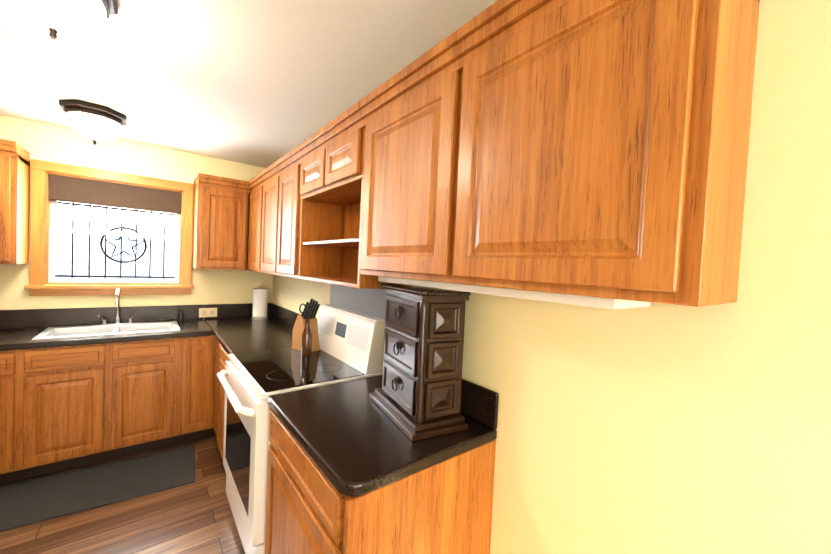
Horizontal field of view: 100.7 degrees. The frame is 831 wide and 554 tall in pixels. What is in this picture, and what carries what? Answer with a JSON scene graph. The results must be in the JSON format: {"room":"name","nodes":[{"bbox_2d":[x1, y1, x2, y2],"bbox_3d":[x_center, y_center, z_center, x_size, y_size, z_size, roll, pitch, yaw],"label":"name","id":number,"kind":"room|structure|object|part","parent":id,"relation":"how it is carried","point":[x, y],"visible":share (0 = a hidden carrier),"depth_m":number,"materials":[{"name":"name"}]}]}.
{"room":"kitchen","nodes":[
{"label":"kitchen","id":0,"kind":"room"},
{"bbox_2d":[0,435,244,553],"bbox_3d":[-0.739,1.522,0.407,2.950,0.100,6.480,1,2,-38],"label":"floor","id":1,"kind":"structure","parent":0,"point":[196,517],"depth_m":1.93,"materials":[{"name":"brown wood"}]},
{"bbox_2d":[0,349,23,484],"bbox_3d":[-2.852,0.876,2.286,0.410,0.880,0.618,1,2,-38],"label":"base cabinet","id":2,"kind":"object","parent":1,"relation":"on","point":[9,360],"depth_m":2.15,"materials":[{"name":"brown wood"}]},
{"bbox_2d":[0,305,212,350],"bbox_3d":[-2.408,0.355,2.591,1.458,0.179,0.622,1,2,-38],"label":"countertop","id":3,"kind":"structure","parent":2,"relation":"on","point":[20,329],"depth_m":2.64,"materials":[{"name":"stone"}]},
{"bbox_2d":[32,321,179,339],"bbox_3d":[-2.338,0.485,2.684,0.804,0.170,0.464,1,2,-38],"label":"sink basin","id":4,"kind":"object","parent":3,"relation":"in","point":[74,331],"visible":0.44,"depth_m":2.70,"materials":[{"name":"white porcelain enamel"},{"name":"chrome"}]},
{"bbox_2d":[98,289,135,325],"bbox_3d":[-2.404,0.243,2.776,0.229,0.300,0.172,1,2,-38],"label":"sink faucet","id":5,"kind":"object","parent":3,"relation":"on","point":[117,305],"visible":1,"depth_m":2.81,"materials":[{"name":"silver metal"}]},
{"bbox_2d":[178,307,184,321],"bbox_3d":[-2.114,0.338,3.110,0.048,0.129,0.053,1,2,-38],"label":"soap dispenser","id":6,"kind":"object","parent":3,"relation":"on","point":[181,315],"visible":1,"depth_m":3.10,"materials":[{"name":"black plastic"}]},
{"bbox_2d":[20,343,111,479],"bbox_3d":[-2.524,0.883,2.540,0.420,0.880,0.618,1,2,-38],"label":"base cabinet","id":7,"kind":"object","parent":1,"relation":"on","point":[65,407],"depth_m":2.30,"materials":[{"name":"brown wood"}]},
{"bbox_2d":[0,446,194,531],"bbox_3d":[-2.083,1.347,2.224,1.110,0.010,0.520,2,2,-33],"label":"kitchen mat","id":8,"kind":"object","parent":1,"relation":"on","point":[30,501],"visible":0.98,"depth_m":2.21,"materials":[{"name":"grey rubber"}]},
{"bbox_2d":[108,337,179,459],"bbox_3d":[-2.198,0.890,2.793,0.405,0.880,0.618,1,2,-38],"label":"base cabinet","id":9,"kind":"object","parent":1,"relation":"on","point":[145,373],"depth_m":2.56,"materials":[{"name":"brown wood"}]},
{"bbox_2d":[180,335,215,442],"bbox_3d":[-1.947,0.896,2.988,0.230,0.880,0.618,1,2,-38],"label":"base cabinet","id":10,"kind":"object","parent":1,"relation":"on","point":[197,354],"depth_m":2.76,"materials":[{"name":"brown wood"}]},
{"bbox_2d":[212,387,215,435],"bbox_3d":[-1.611,0.903,3.249,0.621,0.880,0.618,1,2,-38],"label":"base cabinet","id":11,"kind":"object","parent":1,"relation":"on","point":[213,432],"depth_m":2.85,"materials":[{"name":"brown wood"}]},
{"bbox_2d":[213,339,230,459],"bbox_3d":[-1.169,0.942,2.680,0.618,0.879,0.862,1,2,-38],"label":"base cabinet","id":12,"kind":"object","parent":1,"relation":"on","point":[221,356],"visible":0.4,"depth_m":2.55,"materials":[{"name":"brown wood"}]},
{"bbox_2d":[204,303,317,353],"bbox_3d":[-1.330,0.396,2.898,0.622,0.179,1.461,1,2,-38],"label":"countertop","id":13,"kind":"structure","parent":12,"relation":"on","point":[235,328],"depth_m":2.98,"materials":[{"name":"stone"}]},
{"bbox_2d":[199,308,216,317],"bbox_3d":[-1.980,0.340,3.287,0.150,0.088,0.007,1,2,-38],"label":"electrical outlet plate","id":14,"kind":"object","parent":13,"relation":"attached to","point":[207,312],"visible":1,"depth_m":3.28,"materials":[{"name":"beige plastic"}]},
{"bbox_2d":[251,282,267,319],"bbox_3d":[-1.561,0.235,3.460,0.150,0.364,0.150,1,2,-38],"label":"paper towel holder","id":15,"kind":"object","parent":13,"relation":"on","point":[260,302],"visible":1,"depth_m":3.41,"materials":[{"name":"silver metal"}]},
{"bbox_2d":[217,304,384,553],"bbox_3d":[-0.701,0.801,1.991,0.721,1.185,0.774,1,2,-38],"label":"stove","id":16,"kind":"object","parent":1,"relation":"on","point":[351,342],"depth_m":1.84,"materials":[{"name":"white metal"}]},
{"bbox_3d":[-0.949,0.588,1.785,0.069,0.042,0.683,1,2,-38],"label":"stove handle","id":17,"kind":"part","parent":16,"relation":"part of","materials":[{"name":"white metal"}]},
{"bbox_3d":[-0.921,0.854,1.824,0.051,0.640,0.766,1,2,-38],"label":"stove door","id":18,"kind":"part","parent":16,"relation":"part of","materials":[{"name":"white metal"}]},
{"bbox_2d":[292,299,319,351],"bbox_3d":[-0.719,0.309,2.286,0.161,0.345,0.110,4,2,37],"label":"knife block","id":19,"kind":"object","parent":16,"relation":"on","point":[299,327],"visible":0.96,"depth_m":2.26,"materials":[{"name":"brown wood"}]},
{"bbox_2d":[301,317,311,355],"bbox_3d":[-0.677,0.369,2.146,0.062,0.238,0.062,1,2,-38],"label":"bottle","id":20,"kind":"object","parent":16,"relation":"on","point":[306,346],"visible":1,"depth_m":2.12,"materials":[{"name":"brown glass"}]},
{"bbox_2d":[265,409,495,553],"bbox_3d":[-0.193,1.026,1.421,0.618,0.879,0.764,1,2,-38],"label":"base cabinet","id":21,"kind":"object","parent":1,"relation":"on","point":[305,501],"depth_m":1.14,"materials":[{"name":"brown wood"}]},
{"bbox_2d":[268,375,498,496],"bbox_3d":[-0.169,0.496,1.401,0.622,0.179,0.769,1,2,-38],"label":"countertop","id":22,"kind":"structure","parent":21,"relation":"on","point":[352,439],"depth_m":1.22,"materials":[{"name":"stone"}]},
{"bbox_2d":[369,284,469,441],"bbox_3d":[0.005,0.297,1.402,0.233,0.512,0.425,2,2,-28],"label":"chest","id":23,"kind":"object","parent":22,"relation":"on","point":[416,396],"visible":1,"depth_m":1.27,"materials":[{"name":"brown wood"}]},
{"bbox_3d":[0.036,1.046,1.127,0.615,0.879,0.018,1,2,-38],"label":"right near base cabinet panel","id":24,"kind":"part","parent":21,"relation":"part of","materials":[{"name":"brown wood"}]},
{"bbox_2d":[0,115,272,319],"bbox_3d":[-2.625,0.076,2.878,2.710,2.460,0.120,1,2,-38],"label":"wall","id":25,"kind":"structure","parent":0,"point":[46,142],"depth_m":2.90,"materials":[{"name":"paint"}]},
{"bbox_2d":[0,139,29,263],"bbox_3d":[-3.030,-0.507,2.231,0.649,0.817,0.337,1,2,-38],"label":"upper cabinet","id":26,"kind":"object","parent":25,"relation":"attached to","point":[14,195],"visible":1,"depth_m":2.32,"materials":[{"name":"brown wood"}]},
{"bbox_2d":[24,159,193,295],"bbox_3d":[-2.495,-0.360,2.911,1.060,1.020,0.160,1,2,-38],"label":"window","id":27,"kind":"structure","parent":25,"relation":"in","point":[39,223],"depth_m":2.77,"materials":[{"name":"brown wood"}]},
{"bbox_3d":[-2.517,-0.366,2.939,0.843,0.833,0.061,1,2,-38],"label":"window sash","id":28,"kind":"part","parent":27,"relation":"part of","materials":[{"name":"white glass"}]},
{"bbox_2d":[48,174,181,213],"bbox_3d":[-2.473,-0.679,2.891,0.840,0.196,0.026,1,2,-38],"label":"window shade","id":29,"kind":"object","parent":27,"relation":"attached to","point":[78,190],"visible":0.98,"depth_m":2.85,"materials":[{"name":"brown fabric"}]},
{"bbox_2d":[55,201,175,278],"bbox_3d":[-2.569,-0.371,3.006,0.910,0.900,0.030,1,2,-38],"label":"bars","id":30,"kind":"object","parent":25,"relation":"attached to","point":[115,246],"visible":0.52,"depth_m":2.99,"materials":[{"name":"black metal"}]},
{"bbox_2d":[192,173,250,269],"bbox_3d":[-1.792,-0.479,3.192,0.421,0.817,0.337,1,2,-38],"label":"upper cabinet","id":31,"kind":"object","parent":25,"relation":"attached to","point":[220,229],"visible":0.9,"depth_m":3.06,"materials":[{"name":"brown wood"}]},
{"bbox_2d":[0,0,496,167],"bbox_3d":[-0.620,-1.034,0.328,2.950,0.100,6.480,1,2,-38],"label":"ceiling","id":32,"kind":"structure","parent":0,"point":[264,83],"depth_m":1.69,"materials":[{"name":"paint"}]},
{"bbox_2d":[7,0,117,38],"bbox_3d":[-1.236,-0.926,1.175,0.323,0.223,0.323,1,2,-38],"label":"lamp","id":33,"kind":"object","parent":32,"relation":"attached to","point":[78,18],"visible":1,"depth_m":1.16,"materials":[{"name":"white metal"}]},
{"bbox_2d":[59,100,126,144],"bbox_3d":[-2.166,-1.005,2.325,0.323,0.223,0.323,1,2,-38],"label":"lamp","id":34,"kind":"object","parent":32,"relation":"attached to","point":[94,123],"visible":1,"depth_m":2.24,"materials":[{"name":"white glass"}]},
{"bbox_2d":[272,0,830,553],"bbox_3d":[0.438,0.270,1.236,0.120,2.460,6.480,1,2,-38],"label":"wall","id":35,"kind":"structure","parent":0,"point":[660,428],"depth_m":0.82,"materials":[{"name":"paint"}]},
{"bbox_2d":[246,175,261,271],"bbox_3d":[-1.277,-0.437,3.101,0.317,0.785,0.435,1,2,-38],"label":"upper cabinet","id":36,"kind":"object","parent":35,"relation":"attached to","point":[252,236],"depth_m":3.05,"materials":[{"name":"brown wood"}]},
{"bbox_2d":[258,163,277,274],"bbox_3d":[-1.007,-0.414,2.751,0.317,0.785,0.450,1,2,-38],"label":"upper cabinet","id":37,"kind":"object","parent":35,"relation":"attached to","point":[265,193],"depth_m":2.71,"materials":[{"name":"brown wood"}]},
{"bbox_2d":[274,151,300,277],"bbox_3d":[-0.742,-0.391,2.410,0.317,0.785,0.415,1,2,-38],"label":"upper cabinet","id":38,"kind":"object","parent":35,"relation":"attached to","point":[274,217],"depth_m":2.30,"materials":[{"name":"brown wood"}]},
{"bbox_2d":[296,101,365,205],"bbox_3d":[-0.364,-0.621,1.915,0.337,0.322,0.800,1,2,-38],"label":"upper cabinet","id":39,"kind":"object","parent":35,"relation":"attached to","point":[331,155],"visible":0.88,"depth_m":1.77,"materials":[{"name":"brown wood"}]},
{"bbox_2d":[298,178,411,288],"bbox_3d":[-0.368,-0.212,1.940,0.297,0.493,0.796,1,2,-38],"label":"shelf unit","id":40,"kind":"object","parent":35,"relation":"attached to","point":[330,245],"visible":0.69,"depth_m":2.20,"materials":[{"name":"brown wood"}]},
{"bbox_2d":[330,284,386,318],"bbox_3d":[-0.389,0.265,2.197,0.002,0.473,0.770,1,2,-38],"label":"backsplash","id":41,"kind":"structure","parent":35,"relation":"attached to","point":[371,302],"depth_m":2.14,"materials":[{"name":"grey"}]},
{"bbox_2d":[359,0,759,306],"bbox_3d":[0.239,-0.353,1.131,0.337,0.752,1.200,1,2,-38],"label":"upper cabinet","id":42,"kind":"object","parent":35,"relation":"attached to","point":[595,148],"visible":1,"depth_m":0.76,"materials":[{"name":"brown wood"}]},
{"bbox_2d":[378,276,649,309],"bbox_3d":[0.218,0.035,1.208,0.210,0.026,0.990,1,2,-38],"label":"under-cabinet light","id":43,"kind":"object","parent":42,"relation":"attached to","point":[600,302],"visible":0.65,"depth_m":0.92,"materials":[{"name":"white plastic"}]},
{"label":"outside","id":44,"kind":"structure","parent":0,"visible":0},
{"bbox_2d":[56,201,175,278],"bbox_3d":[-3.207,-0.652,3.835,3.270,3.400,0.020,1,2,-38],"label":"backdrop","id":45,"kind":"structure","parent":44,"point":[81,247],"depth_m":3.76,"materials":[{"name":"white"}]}
]}

